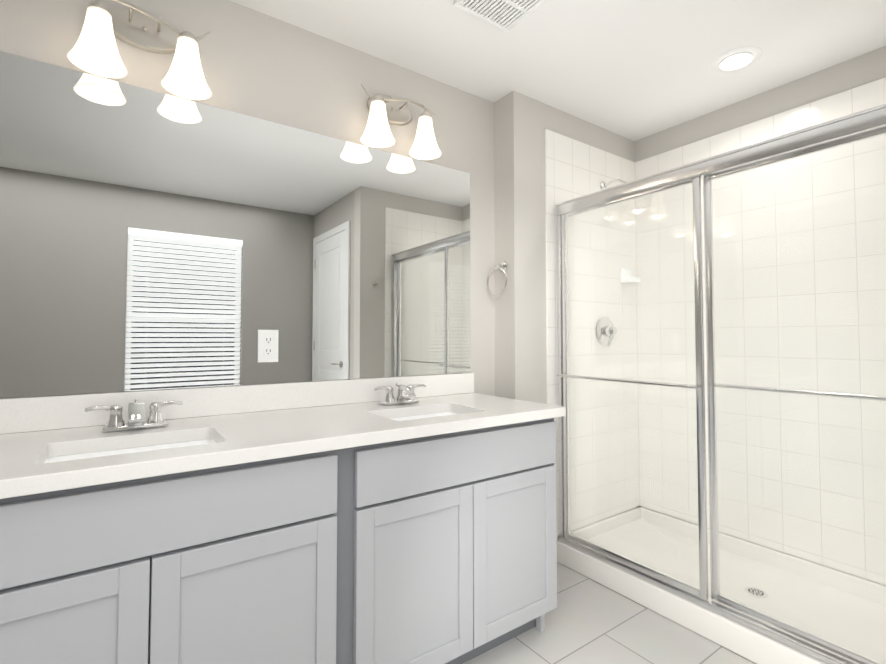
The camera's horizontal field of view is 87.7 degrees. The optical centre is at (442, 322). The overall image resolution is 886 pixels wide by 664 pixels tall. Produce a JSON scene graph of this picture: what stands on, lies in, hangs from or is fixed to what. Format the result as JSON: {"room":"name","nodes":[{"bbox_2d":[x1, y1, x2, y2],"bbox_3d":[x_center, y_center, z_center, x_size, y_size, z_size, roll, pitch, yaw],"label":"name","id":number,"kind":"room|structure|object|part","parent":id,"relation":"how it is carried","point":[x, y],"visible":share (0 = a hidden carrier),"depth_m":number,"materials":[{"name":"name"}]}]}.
{"room":"bathroom","nodes":[
{"label":"bathroom","id":0,"kind":"room"},
{"bbox_2d":[0,0,494,398],"bbox_3d":[-1.042,0.013,1.583,3.130,2.440,0.120,1,-2,-35],"label":"wall","id":1,"kind":"structure","parent":0,"point":[257,64],"depth_m":1.88,"materials":[{"name":"grey paint"}]},
{"bbox_2d":[67,0,211,99],"bbox_3d":[-0.958,-0.912,1.484,0.382,0.272,0.187,1,-2,-35],"label":"sconce","id":2,"kind":"object","parent":1,"relation":"attached to","point":[94,50],"visible":1,"depth_m":1.50,"materials":[{"name":"white glass"}]},
{"bbox_2d":[0,51,469,397],"bbox_3d":[-0.666,-0.275,1.779,1.960,1.013,0.006,1,-2,-35],"label":"mirror glass","id":3,"kind":"object","parent":1,"relation":"attached to","point":[151,240],"visible":1,"depth_m":1.64,"materials":[{"name":"silver"}]},
{"bbox_2d":[258,330,278,362],"bbox_3d":[-0.666,0.088,1.759,0.076,0.124,0.007,1,-2,-35],"label":"electrical outlet plate","id":4,"kind":"object","parent":3,"relation":"attached to","point":[267,345],"visible":1,"depth_m":1.76,"materials":[{"name":"white plastic"}]},
{"bbox_2d":[360,84,440,159],"bbox_3d":[-0.188,-0.894,2.024,0.382,0.272,0.187,1,-2,-35],"label":"sconce","id":5,"kind":"object","parent":1,"relation":"attached to","point":[385,111],"visible":1,"depth_m":2.03,"materials":[{"name":"white glass"}]},
{"bbox_2d":[230,0,885,140],"bbox_3d":[0.231,-1.285,0.735,4.430,0.100,3.040,1,-2,-35],"label":"ceiling","id":6,"kind":"structure","parent":0,"point":[634,70],"depth_m":1.98,"materials":[{"name":"white paint"}]},
{"bbox_2d":[453,0,546,32],"bbox_3d":[0.223,-1.194,1.692,0.270,0.019,0.270,1,-2,-35],"label":"ceiling vent","id":7,"kind":"object","parent":6,"relation":"in","point":[505,16],"visible":1,"depth_m":1.75,"materials":[{"name":"white plastic"}]},
{"bbox_2d":[711,46,761,71],"bbox_3d":[1.325,-1.184,2.088,0.196,0.013,0.196,1,-2,-35],"label":"recessed light","id":8,"kind":"object","parent":6,"relation":"in","point":[755,52],"depth_m":2.07,"materials":[{"name":"white plastic"}]},
{"bbox_3d":[1.325,-1.178,2.088,0.125,0.001,0.125,1,-2,-35],"label":"recessed ceiling light trim lens","id":9,"kind":"part","parent":8,"relation":"part of","materials":[{"name":"white plastic"}]},
{"bbox_2d":[494,90,634,539],"bbox_3d":[0.764,0.051,2.760,1.180,2.440,0.270,1,-2,-35],"label":"wall","id":10,"kind":"structure","parent":0,"point":[522,122],"depth_m":2.40,"materials":[{"name":"grey paint"}]},
{"bbox_2d":[487,261,507,296],"bbox_3d":[0.292,-0.225,2.364,0.058,0.188,0.153,1,-2,-35],"label":"towel ring","id":11,"kind":"object","parent":10,"relation":"attached to","point":[503,266],"visible":0.98,"depth_m":2.36,"materials":[{"name":"silver metal"}]},
{"bbox_2d":[545,129,639,535],"bbox_3d":[0.889,0.051,2.678,0.830,2.165,0.008,1,-2,-35],"label":"wall tile","id":12,"kind":"structure","parent":10,"relation":"attached to","point":[574,168],"depth_m":2.66,"materials":[{"name":"white tile"}]},
{"bbox_2d":[595,317,616,345],"bbox_3d":[0.971,0.050,2.684,0.170,0.173,0.075,1,-2,-35],"label":"shower valve","id":13,"kind":"object","parent":12,"relation":"attached to","point":[604,332],"depth_m":2.68,"materials":[{"name":"silver metal"}]},
{"bbox_2d":[600,179,626,189],"bbox_3d":[1.015,-0.771,2.647,0.092,0.144,0.230,1,-2,-35],"label":"shower head","id":14,"kind":"object","parent":12,"relation":"attached to","point":[603,185],"visible":0.4,"depth_m":2.71},
{"bbox_2d":[620,268,640,283],"bbox_3d":[1.147,-0.289,2.818,0.110,0.087,0.075,1,-2,-35],"label":"shelf","id":15,"kind":"object","parent":10,"relation":"attached to","point":[628,277],"depth_m":2.81,"materials":[{"name":"white ceramic"}]},
{"bbox_2d":[555,104,885,663],"bbox_3d":[1.069,0.234,1.868,0.145,1.794,1.513,1,-2,-35],"label":"shower door frame","id":16,"kind":"object","parent":10,"relation":"attached to","point":[869,123],"visible":0.96,"depth_m":1.86,"materials":[{"name":"silver metal"}]},
{"bbox_2d":[567,137,885,661],"bbox_3d":[1.069,0.247,1.867,0.032,1.666,1.405,1,-2,-35],"label":"shower door","id":17,"kind":"object","parent":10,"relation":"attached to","point":[606,544],"visible":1,"depth_m":1.74,"materials":[{"name":"clear glass"}]},
{"bbox_2d":[463,562,755,663],"bbox_3d":[0.231,1.253,0.653,4.430,0.100,3.040,1,-2,-35],"label":"floor","id":18,"kind":"structure","parent":0,"point":[588,620],"depth_m":1.81,"materials":[{"name":"tile"}]},
{"bbox_2d":[0,373,565,663],"bbox_3d":[-0.489,0.728,1.508,1.975,1.004,0.598,1,-2,-35],"label":"bathroom vanity","id":19,"kind":"object","parent":18,"relation":"on","point":[401,520],"visible":1,"depth_m":1.31,"materials":[{"name":"grey wood"}]},
{"bbox_2d":[0,373,473,433],"bbox_3d":[-0.655,0.283,1.759,1.975,0.100,0.019,1,-2,-35],"label":"backsplash","id":20,"kind":"structure","parent":19,"relation":"on","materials":[{"name":"stone"}]},
{"bbox_2d":[0,393,565,498],"bbox_3d":[-0.489,0.344,1.520,1.975,0.037,0.598,1,-2,-35],"label":"countertop","id":21,"kind":"structure","parent":19,"relation":"on","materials":[{"name":"stone"}]},
{"bbox_2d":[44,439,215,462],"bbox_3d":[-0.805,0.423,1.217,0.444,0.138,0.304,1,-2,-35],"label":"sink","id":22,"kind":"object","parent":21,"relation":"in","point":[82,453],"depth_m":1.30,"materials":[{"name":"white ceramic"}]},
{"bbox_2d":[85,399,182,431],"bbox_3d":[-0.918,0.279,1.382,0.248,0.084,0.137,1,-2,-35],"label":"faucet","id":23,"kind":"object","parent":21,"relation":"on","point":[156,422],"depth_m":1.38,"materials":[{"name":"silver metal"}]},
{"bbox_2d":[374,383,425,405],"bbox_3d":[-0.162,0.296,1.913,0.248,0.084,0.137,1,-2,-35],"label":"faucet","id":24,"kind":"object","parent":21,"relation":"on","point":[403,395],"depth_m":1.90,"materials":[{"name":"silver metal"}]},
{"bbox_2d":[390,412,456,420],"bbox_3d":[-0.061,0.440,1.739,0.444,0.138,0.304,1,-2,-35],"label":"sink","id":25,"kind":"object","parent":21,"relation":"in","point":[407,415],"depth_m":1.86,"materials":[{"name":"white ceramic"}]},
{"bbox_2d":[557,506,885,663],"bbox_3d":[1.349,1.181,2.034,0.774,0.132,1.528,1,-2,-35],"label":"shower pan","id":26,"kind":"object","parent":18,"relation":"on","point":[748,643],"visible":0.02,"depth_m":2.07,"materials":[{"name":"white plastic"}]},
{"bbox_2d":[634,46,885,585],"bbox_3d":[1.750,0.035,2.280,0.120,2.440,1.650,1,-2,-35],"label":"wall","id":27,"kind":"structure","parent":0,"point":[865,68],"depth_m":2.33,"materials":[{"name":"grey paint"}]},
{"bbox_2d":[635,77,885,584],"bbox_3d":[1.663,0.038,2.292,0.008,2.165,1.514,1,-2,-35],"label":"wall tile","id":28,"kind":"structure","parent":27,"relation":"attached to","point":[854,100],"depth_m":2.28,"materials":[{"name":"white tile"}]}
]}

